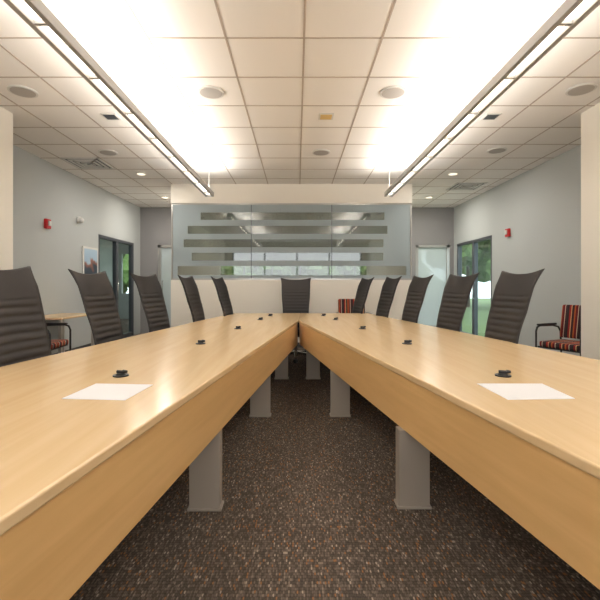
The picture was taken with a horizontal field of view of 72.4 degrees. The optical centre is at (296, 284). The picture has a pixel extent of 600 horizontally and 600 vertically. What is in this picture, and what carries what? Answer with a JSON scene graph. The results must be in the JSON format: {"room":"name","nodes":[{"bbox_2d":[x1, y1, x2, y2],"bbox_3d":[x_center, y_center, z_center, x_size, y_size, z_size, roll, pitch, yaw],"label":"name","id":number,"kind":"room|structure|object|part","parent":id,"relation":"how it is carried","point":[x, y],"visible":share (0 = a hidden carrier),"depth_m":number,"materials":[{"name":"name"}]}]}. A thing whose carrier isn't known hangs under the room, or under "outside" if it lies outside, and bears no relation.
{"room":"conference room","nodes":[
{"label":"conference room","id":0,"kind":"room"},
{"bbox_2d":[0,106,12,269],"bbox_3d":[-3.600,-0.365,1.010,0.800,3.130,7.220,0,0,0],"label":"wall","id":1,"kind":"structure","parent":0,"point":[6,117],"depth_m":4.52,"materials":[{"name":"white paint"}]},
{"bbox_2d":[13,145,139,353],"bbox_3d":[-3.950,-0.365,7.410,0.100,3.130,5.580,0,0,0],"label":"wall","id":2,"kind":"structure","parent":0,"point":[42,190],"depth_m":6.79,"materials":[{"name":"grey paint"}]},
{"bbox_2d":[44,219,50,228],"bbox_3d":[-3.865,-0.950,6.370,0.070,0.150,0.120,0,0,0],"label":"fire alarm","id":3,"kind":"object","parent":2,"relation":"attached to","point":[47,222],"visible":1,"depth_m":6.33,"materials":[{"name":"red plastic"}]},
{"bbox_2d":[52,343,90,354],"bbox_3d":[-3.894,1.150,6.335,0.012,0.100,3.430,0,0,0],"label":"baseboard","id":4,"kind":"structure","parent":2,"relation":"attached to","point":[86,345],"depth_m":7.33,"materials":[{"name":"grey rubber"}]},
{"bbox_2d":[76,216,83,223],"bbox_3d":[-3.850,-1.157,7.300,0.110,0.125,0.120,0,0,0],"label":"security camera","id":5,"kind":"object","parent":2,"relation":"attached to","point":[79,219],"visible":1,"depth_m":7.26,"materials":[{"name":"white plastic"}]},
{"bbox_2d":[82,246,97,273],"bbox_3d":[-3.889,-0.430,7.720,0.022,0.560,0.560,0,0,0],"label":"framed picture","id":6,"kind":"object","parent":2,"relation":"attached to","point":[89,254],"visible":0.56,"depth_m":7.66,"materials":[{"name":"white plastic"}]},
{"bbox_2d":[98,234,133,337],"bbox_3d":[-3.950,0.100,8.925,0.100,2.200,1.750,0,0,0],"label":"frame","id":7,"kind":"object","parent":2,"relation":"attached to","point":[116,242],"visible":0.58,"depth_m":9.03,"materials":[{"name":"grey metal"}]},
{"bbox_2d":[100,239,112,287],"bbox_3d":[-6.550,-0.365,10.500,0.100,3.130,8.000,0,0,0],"label":"window","id":8,"kind":"structure","parent":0,"point":[106,247],"depth_m":14.06,"materials":[{"name":"glass"}]},
{"bbox_2d":[119,243,128,318],"bbox_3d":[-5.300,-0.365,14.550,2.600,3.130,0.100,0,0,0],"label":"wall","id":9,"kind":"structure","parent":0,"point":[123,249],"depth_m":14.50,"materials":[{"name":"grey paint"}]},
{"bbox_2d":[140,207,170,332],"bbox_3d":[-3.155,-0.365,10.250,1.490,3.130,0.100,0,0,0],"label":"wall","id":10,"kind":"structure","parent":0,"point":[155,222],"depth_m":10.20,"materials":[{"name":"grey paint"}]},
{"bbox_2d":[158,245,170,327],"bbox_3d":[-3.005,0.100,10.250,0.910,2.200,0.100,0,0,0],"label":"frame","id":11,"kind":"object","parent":10,"relation":"attached to","point":[159,246],"visible":0.22,"depth_m":10.20,"materials":[{"name":"silver metal"}]},
{"bbox_2d":[161,248,170,324],"bbox_3d":[-3.005,0.035,10.250,0.770,1.930,0.010,0,0,0],"label":"glass","id":12,"kind":"object","parent":10,"relation":"attached to","point":[165,252],"visible":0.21,"depth_m":10.25,"materials":[{"name":"clear glass"}]},
{"bbox_2d":[178,212,220,274],"bbox_3d":[-2.360,-0.365,10.175,0.100,3.130,4.450,0,0,0],"label":"wall","id":13,"kind":"structure","parent":0,"point":[182,270],"depth_m":10.24,"materials":[{"name":"grey glass"}]},
{"bbox_2d":[171,184,411,342],"bbox_3d":[-0.105,-0.365,7.890,4.610,3.130,0.120,0,0,0],"label":"wall","id":14,"kind":"structure","parent":0,"point":[246,296],"depth_m":7.83,"materials":[{"name":"white paint"}]},
{"bbox_2d":[171,203,411,279],"bbox_3d":[-0.105,-0.831,7.880,4.610,1.470,0.040,0,0,0],"label":"frame","id":15,"kind":"object","parent":14,"relation":"attached to","point":[172,204],"visible":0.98,"depth_m":7.86,"materials":[{"name":"silver metal"}]},
{"bbox_2d":[221,226,365,260],"bbox_3d":[-0.105,-0.365,12.450,4.610,3.130,0.100,0,0,0],"label":"wall","id":16,"kind":"structure","parent":0,"point":[224,229],"depth_m":12.40,"materials":[{"name":"grey glass"}]},
{"bbox_2d":[243,266,355,274],"bbox_3d":[0.075,-0.275,12.430,3.390,0.650,0.060,0,0,0],"label":"mullions","id":17,"kind":"object","parent":16,"relation":"attached to","point":[243,266],"visible":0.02,"depth_m":12.40,"materials":[{"name":"grey metal"}]},
{"bbox_2d":[0,0,599,219],"bbox_3d":[0.000,-1.980,4.900,8.000,0.100,15.200,0,0,0],"label":"ceiling","id":18,"kind":"structure","parent":0,"point":[82,18],"depth_m":3.97,"materials":[{"name":"white tile"}]},
{"bbox_2d":[7,85,37,97],"bbox_3d":[-2.726,-1.923,4.079,0.260,0.015,0.260,0,0,0],"label":"ceiling speaker","id":19,"kind":"object","parent":18,"relation":"in","point":[19,90],"depth_m":4.06},
{"bbox_2d":[60,158,114,168],"bbox_3d":[-3.300,-1.918,6.500,0.580,0.024,0.580,0,0,0],"label":"ceiling vent","id":20,"kind":"object","parent":18,"relation":"in","point":[81,163],"visible":1,"depth_m":6.45,"materials":[{"name":"white metal"}]},
{"bbox_2d":[98,149,117,155],"bbox_3d":[-2.743,-1.923,5.950,0.260,0.015,0.260,0,0,0],"label":"ceiling speaker","id":21,"kind":"object","parent":18,"relation":"in","point":[102,151],"depth_m":5.93},
{"bbox_2d":[3,0,213,196],"bbox_3d":[-1.460,-1.702,3.225,0.140,0.455,7.274,0,0,0],"label":"linear pendant light","id":22,"kind":"object","parent":18,"relation":"hanging from","point":[38,15],"visible":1,"depth_m":2.91,"materials":[{"name":"grey metal"}]},
{"bbox_2d":[100,113,120,119],"bbox_3d":[-2.124,-1.923,4.682,0.170,0.015,0.170,0,0,0],"label":"recessed light","id":23,"kind":"object","parent":18,"relation":"in","point":[109,116],"visible":1,"depth_m":4.66,"materials":[{"name":"white plastic"}]},
{"bbox_2d":[198,86,223,98],"bbox_3d":[-0.860,-1.923,4.100,0.260,0.015,0.260,0,0,0],"label":"ceiling speaker","id":24,"kind":"object","parent":18,"relation":"in","point":[210,92],"depth_m":4.08},
{"bbox_2d":[0,0,599,207],"bbox_3d":[0.000,-1.928,3.800,7.800,0.004,12.800,0,0,0],"label":"grid","id":25,"kind":"object","parent":18,"relation":"attached to","point":[225,37],"visible":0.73,"depth_m":5.18,"materials":[{"name":"beige"}]},
{"bbox_2d":[312,149,329,155],"bbox_3d":[0.348,-1.923,5.950,0.260,0.015,0.260,0,0,0],"label":"ceiling speaker","id":26,"kind":"object","parent":18,"relation":"in","point":[320,152],"depth_m":5.93},
{"bbox_2d":[318,113,333,119],"bbox_3d":[0.331,-1.923,4.682,0.170,0.015,0.170,0,0,0],"label":"recessed light","id":27,"kind":"object","parent":18,"relation":"in","point":[322,116],"visible":1,"depth_m":4.66,"materials":[{"name":"white plastic"}]},
{"bbox_2d":[380,86,405,98],"bbox_3d":[0.960,-1.923,4.100,0.260,0.015,0.260,0,0,0],"label":"ceiling speaker","id":28,"kind":"object","parent":18,"relation":"in","point":[391,92],"depth_m":4.08},
{"bbox_2d":[446,182,487,189],"bbox_3d":[3.300,-1.918,8.000,0.580,0.024,0.580,0,0,0],"label":"ceiling vent","id":29,"kind":"object","parent":18,"relation":"in","point":[459,185],"visible":1,"depth_m":7.93,"materials":[{"name":"white plastic"}]},
{"bbox_2d":[480,113,501,119],"bbox_3d":[2.216,-1.923,4.682,0.170,0.015,0.170,0,0,0],"label":"recessed light","id":30,"kind":"object","parent":18,"relation":"in","point":[489,116],"visible":1,"depth_m":4.66,"materials":[{"name":"white plastic"}]},
{"bbox_2d":[384,0,599,196],"bbox_3d":[1.530,-1.702,3.225,0.140,0.455,7.274,0,0,0],"label":"linear pendant light","id":31,"kind":"object","parent":18,"relation":"hanging from","point":[567,16],"visible":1,"depth_m":2.91,"materials":[{"name":"grey metal"}]},
{"bbox_2d":[487,147,506,153],"bbox_3d":[2.859,-1.923,5.862,0.260,0.015,0.260,0,0,0],"label":"ceiling speaker","id":32,"kind":"object","parent":18,"relation":"in","point":[495,150],"depth_m":5.84},
{"bbox_2d":[565,82,596,95],"bbox_3d":[2.797,-1.923,4.037,0.260,0.015,0.260,0,0,0],"label":"ceiling speaker","id":33,"kind":"object","parent":18,"relation":"in","point":[584,88],"depth_m":4.02},
{"bbox_2d":[69,319,599,599],"bbox_3d":[-1.300,1.250,5.950,10.600,0.100,17.300,0,0,0],"label":"floor","id":34,"kind":"structure","parent":0,"point":[309,511],"depth_m":1.98,"materials":[{"name":"carpet"}]},
{"bbox_2d":[0,266,51,366],"bbox_3d":[-1.440,0.536,2.467,0.891,1.328,0.753,0,0,7],"label":"office chair","id":35,"kind":"object","parent":34,"relation":"on","point":[24,336],"visible":0.3,"depth_m":2.58,"materials":[{"name":"grey fabric"}]},
{"bbox_2d":[46,323,70,350],"bbox_3d":[-3.280,0.725,5.197,0.565,0.927,0.600,0,0,-6],"label":"striped armchair","id":36,"kind":"object","parent":34,"relation":"on","point":[54,343],"visible":0.24,"depth_m":5.38,"materials":[{"name":"fabric"}]},
{"bbox_3d":[-3.258,0.517,5.476,0.360,0.025,0.050,0,0,-6],"label":"armrest","id":37,"kind":"part","parent":36,"relation":"part of","materials":[{"name":"black plastic"}]},
{"bbox_3d":[-3.250,0.755,5.200,0.480,0.070,0.480,0,0,-6],"label":"seat","id":38,"kind":"part","parent":36,"relation":"part of","materials":[{"name":"fabric"}]},
{"bbox_2d":[45,313,94,353],"bbox_3d":[-3.585,0.830,6.250,0.570,0.740,1.000,0,0,0],"label":"side table","id":39,"kind":"object","parent":34,"relation":"on","point":[60,317],"visible":0.44,"depth_m":6.01,"materials":[{"name":"brown wood"}]},
{"bbox_2d":[68,269,122,344],"bbox_3d":[-1.379,0.536,3.479,0.891,1.328,0.753,0,0,5],"label":"office chair","id":40,"kind":"object","parent":34,"relation":"on","point":[96,290],"visible":0.39,"depth_m":3.51,"materials":[{"name":"grey fabric"}]},
{"bbox_2d":[129,272,169,331],"bbox_3d":[-1.250,0.536,4.356,0.891,1.328,0.753,0,0,9],"label":"office chair","id":41,"kind":"object","parent":34,"relation":"on","point":[149,288],"visible":0.42,"depth_m":4.42,"materials":[{"name":"grey fabric"}]},
{"bbox_2d":[178,275,204,321],"bbox_3d":[-1.050,0.536,5.319,0.891,1.328,0.753,0,0,5],"label":"office chair","id":42,"kind":"object","parent":34,"relation":"on","point":[189,285],"visible":0.46,"depth_m":5.37,"materials":[{"name":"grey fabric"}]},
{"bbox_2d":[211,276,232,315],"bbox_3d":[-0.820,0.536,6.217,0.891,1.328,0.753,0,0,7],"label":"office chair","id":43,"kind":"object","parent":34,"relation":"on","point":[221,288],"visible":0.38,"depth_m":6.28,"materials":[{"name":"grey fabric"}]},
{"bbox_2d":[281,278,310,362],"bbox_3d":[-0.018,0.536,6.710,0.753,1.328,0.891,0,0,0],"label":"office chair","id":44,"kind":"object","parent":34,"relation":"on","point":[295,293],"visible":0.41,"depth_m":7.00,"materials":[{"name":"grey fabric"}]},
{"bbox_3d":[-0.020,0.321,7.032,0.534,0.898,0.245,0,0,0],"label":"backrest","id":45,"kind":"part","parent":44,"relation":"part of","materials":[{"name":"grey fabric"}]},
{"bbox_2d":[0,313,599,599],"bbox_3d":[0.152,0.830,3.050,4.452,0.740,7.300,0,0,0],"label":"conference table","id":46,"kind":"object","parent":34,"relation":"on","point":[77,476],"visible":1,"depth_m":1.66,"materials":[{"name":"brown wood"}]},
{"bbox_2d":[62,383,152,399],"bbox_3d":[-0.807,0.458,1.769,0.272,0.002,0.254,0,0,4],"label":"paper sheet","id":47,"kind":"object","parent":46,"relation":"on","point":[97,391],"visible":1,"depth_m":1.75,"materials":[{"name":"white paper"}]},
{"bbox_2d":[112,370,128,377],"bbox_3d":[-0.890,0.443,2.070,0.076,0.033,0.076,0,0,15],"label":"table microphone","id":48,"kind":"object","parent":46,"relation":"on","point":[120,373],"visible":1,"depth_m":2.06,"materials":[{"name":"black plastic"}]},
{"bbox_2d":[196,340,205,344],"bbox_3d":[-0.752,0.443,3.200,0.076,0.033,0.076,0,0,6],"label":"table microphone","id":49,"kind":"object","parent":46,"relation":"on","point":[199,341],"visible":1,"depth_m":3.19,"materials":[{"name":"black plastic"}]},
{"bbox_3d":[-0.492,0.847,2.215,0.181,0.706,0.090,0,0,0],"label":"leg","id":50,"kind":"part","parent":46,"relation":"part of","materials":[{"name":"beige metal"}]},
{"bbox_3d":[-0.337,0.847,3.765,0.198,0.706,0.090,0,0,0],"label":"leg","id":51,"kind":"part","parent":46,"relation":"part of","materials":[{"name":"beige metal"}]},
{"bbox_3d":[-0.197,0.847,5.255,0.182,0.706,0.090,0,0,0],"label":"leg","id":52,"kind":"part","parent":46,"relation":"part of","materials":[{"name":"beige metal"}]},
{"bbox_3d":[0.207,0.847,5.255,0.188,0.706,0.090,0,0,0],"label":"leg","id":53,"kind":"part","parent":46,"relation":"part of","materials":[{"name":"beige metal"}]},
{"bbox_3d":[0.396,0.847,3.765,0.189,0.706,0.090,0,0,0],"label":"leg","id":54,"kind":"part","parent":46,"relation":"part of","materials":[{"name":"beige metal"}]},
{"bbox_2d":[402,340,411,344],"bbox_3d":[0.859,0.443,3.200,0.076,0.033,0.076,0,0,20],"label":"table microphone","id":55,"kind":"object","parent":46,"relation":"on","point":[407,342],"visible":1,"depth_m":3.19,"materials":[{"name":"black plastic"}]},
{"bbox_3d":[0.629,0.847,2.235,0.184,0.706,0.090,0,0,0],"label":"leg","id":56,"kind":"part","parent":46,"relation":"part of","materials":[{"name":"beige metal"}]},
{"bbox_2d":[495,370,510,377],"bbox_3d":[1.040,0.443,2.070,0.076,0.033,0.076,0,0,23],"label":"table microphone","id":57,"kind":"object","parent":46,"relation":"on","point":[502,373],"visible":1,"depth_m":2.06,"materials":[{"name":"black plastic"}]},
{"bbox_2d":[477,383,574,399],"bbox_3d":[0.987,0.458,1.772,0.302,0.002,0.265,0,0,0],"label":"paper sheet","id":58,"kind":"object","parent":46,"relation":"on","point":[509,391],"visible":1,"depth_m":1.76,"materials":[{"name":"white paper"}]},
{"bbox_2d":[336,299,371,313],"bbox_3d":[1.030,0.725,7.500,0.600,0.927,0.565,0,0,0],"label":"striped armchair","id":59,"kind":"object","parent":34,"relation":"on","point":[344,305],"visible":0.23,"depth_m":7.71,"materials":[{"name":"fabric"}]},
{"bbox_2d":[352,277,373,313],"bbox_3d":[0.781,0.536,6.739,0.891,1.328,0.753,0,0,-12],"label":"office chair","id":60,"kind":"object","parent":34,"relation":"on","point":[364,285],"visible":0.38,"depth_m":6.84,"materials":[{"name":"grey fabric"}]},
{"bbox_2d":[376,276,401,317],"bbox_3d":[1.021,0.536,5.940,0.891,1.328,0.753,0,0,-10],"label":"office chair","id":61,"kind":"object","parent":34,"relation":"on","point":[389,287],"visible":0.38,"depth_m":6.02,"materials":[{"name":"grey fabric"}]},
{"bbox_2d":[402,274,433,322],"bbox_3d":[1.200,0.536,5.141,0.891,1.328,0.753,0,0,-9],"label":"office chair","id":62,"kind":"object","parent":34,"relation":"on","point":[418,286],"visible":0.39,"depth_m":5.22,"materials":[{"name":"grey fabric"}]},
{"bbox_2d":[436,272,479,331],"bbox_3d":[1.371,0.536,4.270,0.891,1.328,0.753,0,0,-11],"label":"office chair","id":63,"kind":"object","parent":34,"relation":"on","point":[457,289],"visible":0.47,"depth_m":4.34,"materials":[{"name":"grey fabric"}]},
{"bbox_2d":[485,269,543,343],"bbox_3d":[1.480,0.536,3.393,0.891,1.328,0.753,0,0,-7],"label":"office chair","id":64,"kind":"object","parent":34,"relation":"on","point":[512,294],"visible":0.38,"depth_m":3.44,"materials":[{"name":"grey fabric"}]},
{"bbox_2d":[535,305,580,355],"bbox_3d":[3.467,0.725,5.193,0.565,0.927,0.600,0,0,-26],"label":"striped armchair","id":65,"kind":"object","parent":34,"relation":"on","point":[570,327],"visible":0.69,"depth_m":5.32,"materials":[{"name":"fabric"}]},
{"bbox_3d":[3.302,0.517,5.419,0.360,0.025,0.050,0,0,-26],"label":"armrest","id":66,"kind":"part","parent":65,"relation":"part of","materials":[{"name":"black plastic"}]},
{"bbox_3d":[3.347,0.853,5.441,0.565,0.671,0.024,0,0,-26],"label":"arm frame","id":67,"kind":"part","parent":65,"relation":"part of","materials":[{"name":"black plastic"}]},
{"bbox_3d":[3.440,0.755,5.180,0.480,0.070,0.480,0,0,-26],"label":"seat","id":68,"kind":"part","parent":65,"relation":"part of","materials":[{"name":"fabric"}]},
{"bbox_3d":[3.667,0.480,5.290,0.055,0.440,0.500,10,-4,-25],"label":"backrest","id":69,"kind":"part","parent":65,"relation":"part of","materials":[{"name":"fabric"}]},
{"bbox_2d":[366,212,405,274],"bbox_3d":[2.150,-0.365,10.175,0.100,3.130,4.450,0,0,0],"label":"wall","id":70,"kind":"structure","parent":0,"point":[370,270],"depth_m":10.56,"materials":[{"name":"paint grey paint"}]},
{"bbox_2d":[412,207,453,278],"bbox_3d":[3.050,-0.365,10.250,1.700,3.130,0.100,0,0,0],"label":"wall","id":71,"kind":"structure","parent":0,"point":[430,225],"depth_m":10.20,"materials":[{"name":"grey paint"}]},
{"bbox_2d":[418,248,445,324],"bbox_3d":[3.375,0.035,10.250,0.710,1.930,0.010,0,0,0],"label":"glass","id":72,"kind":"object","parent":71,"relation":"attached to","point":[431,261],"visible":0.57,"depth_m":10.25,"materials":[{"name":"clear glass"}]},
{"bbox_2d":[416,245,449,326],"bbox_3d":[3.375,0.100,10.250,0.850,2.200,0.100,0,0,0],"label":"frame","id":73,"kind":"object","parent":71,"relation":"attached to","point":[447,247],"visible":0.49,"depth_m":10.20,"materials":[{"name":"silver metal"}]},
{"bbox_2d":[454,145,580,355],"bbox_3d":[3.950,-0.365,7.410,0.100,3.130,5.580,0,0,0],"label":"wall","id":74,"kind":"structure","parent":0,"point":[541,205],"depth_m":6.62,"materials":[{"name":"grey paint"}]},
{"bbox_2d":[457,235,491,334],"bbox_3d":[3.950,0.100,9.100,0.100,2.200,1.800,0,0,0],"label":"frame","id":75,"kind":"object","parent":74,"relation":"attached to","point":[474,243],"visible":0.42,"depth_m":9.05,"materials":[{"name":"grey metal"}]},
{"bbox_2d":[505,228,510,236],"bbox_3d":[3.865,-0.960,7.540,0.070,0.150,0.120,0,0,0],"label":"fire alarm","id":76,"kind":"object","parent":74,"relation":"attached to","point":[507,231],"visible":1,"depth_m":7.49,"materials":[{"name":"red plastic"}]},
{"bbox_2d":[581,103,599,359],"bbox_3d":[3.600,-0.365,1.010,0.800,3.130,7.220,0,0,0],"label":"wall","id":77,"kind":"structure","parent":0,"point":[590,119],"depth_m":4.46,"materials":[{"name":"white paint"}]},
{"label":"outside","id":78,"kind":"structure","parent":0,"visible":0},
{"bbox_2d":[462,298,490,336],"bbox_3d":[0.000,1.350,17.000,50.000,0.100,46.000,0,0,0],"label":"ground","id":79,"kind":"structure","parent":78,"point":[484,304],"depth_m":16.92,"materials":[{"name":"green plant"}]},
{"bbox_2d":[123,254,128,292],"bbox_3d":[-9.107,-1.398,20.869,4.790,5.396,4.570,0,0,0],"label":"tree","id":80,"kind":"object","parent":79,"relation":"on","point":[125,256],"visible":0.04,"depth_m":19.29,"materials":[{"name":"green plant"}]},
{"bbox_2d":[221,266,259,274],"bbox_3d":[-3.993,-1.464,22.318,4.067,5.528,4.466,0,0,0],"label":"tree","id":81,"kind":"object","parent":79,"relation":"on","point":[225,270],"visible":0.02,"depth_m":20.76,"materials":[{"name":"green plant"}]},
{"bbox_2d":[230,266,291,274],"bbox_3d":[-1.394,-0.894,18.962,2.932,4.389,3.515,0,0,-35],"label":"tree","id":82,"kind":"object","parent":79,"relation":"on","point":[237,270],"visible":0.16,"depth_m":18.49,"materials":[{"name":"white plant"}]},
{"bbox_2d":[289,266,295,274],"bbox_3d":[0.061,-2.190,23.794,4.251,6.980,5.298,0,0,-34],"label":"tree","id":83,"kind":"object","parent":79,"relation":"on","point":[293,268],"visible":0.02,"depth_m":22.26,"materials":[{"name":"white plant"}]},
{"bbox_2d":[295,266,365,274],"bbox_3d":[1.961,-1.399,20.259,4.183,5.398,3.870,0,0,0],"label":"tree","id":84,"kind":"object","parent":79,"relation":"on","point":[305,270],"visible":0.18,"depth_m":18.84,"materials":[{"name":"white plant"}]},
{"bbox_2d":[462,266,489,282],"bbox_3d":[13.020,-2.402,25.738,5.520,7.404,5.220,0,0,0],"label":"tree","id":85,"kind":"object","parent":79,"relation":"on","point":[483,277],"visible":0.02,"depth_m":26.08,"materials":[{"name":"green plant"}]},
{"bbox_2d":[462,240,490,306],"bbox_3d":[10.277,-2.163,23.977,5.246,6.925,5.532,0,0,0],"label":"tree","id":86,"kind":"object","parent":79,"relation":"on","point":[484,254],"visible":0.09,"depth_m":22.00,"materials":[{"name":"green plant"}]},
{"bbox_2d":[486,239,490,281],"bbox_3d":[11.675,-2.090,19.901,4.463,6.781,4.611,0,0,0],"label":"tree","id":87,"kind":"object","parent":79,"relation":"on","point":[488,264],"visible":0.02,"depth_m":20.79,"materials":[{"name":"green plant"}]},
{"bbox_3d":[-0.105,-0.831,7.884,4.590,1.470,0.008,0,0,0],"label":"glass pane","id":88,"kind":"object","parent":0,"visible":0},
{"bbox_2d":[173,205,409,277],"bbox_3d":[-0.105,-0.831,7.877,4.590,1.470,0.002,0,0,0],"label":"frosted glass panel","id":89,"kind":"object","parent":88,"relation":"attached to","point":[395,249],"visible":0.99,"depth_m":7.88,"materials":[{"name":"grey glass"}]},
{"bbox_2d":[251,205,331,277],"bbox_3d":[-0.105,-0.831,7.882,1.559,1.470,0.024,0,0,0],"label":"joint","id":90,"kind":"object","parent":89,"relation":"attached to","point":[251,205],"depth_m":7.87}
]}

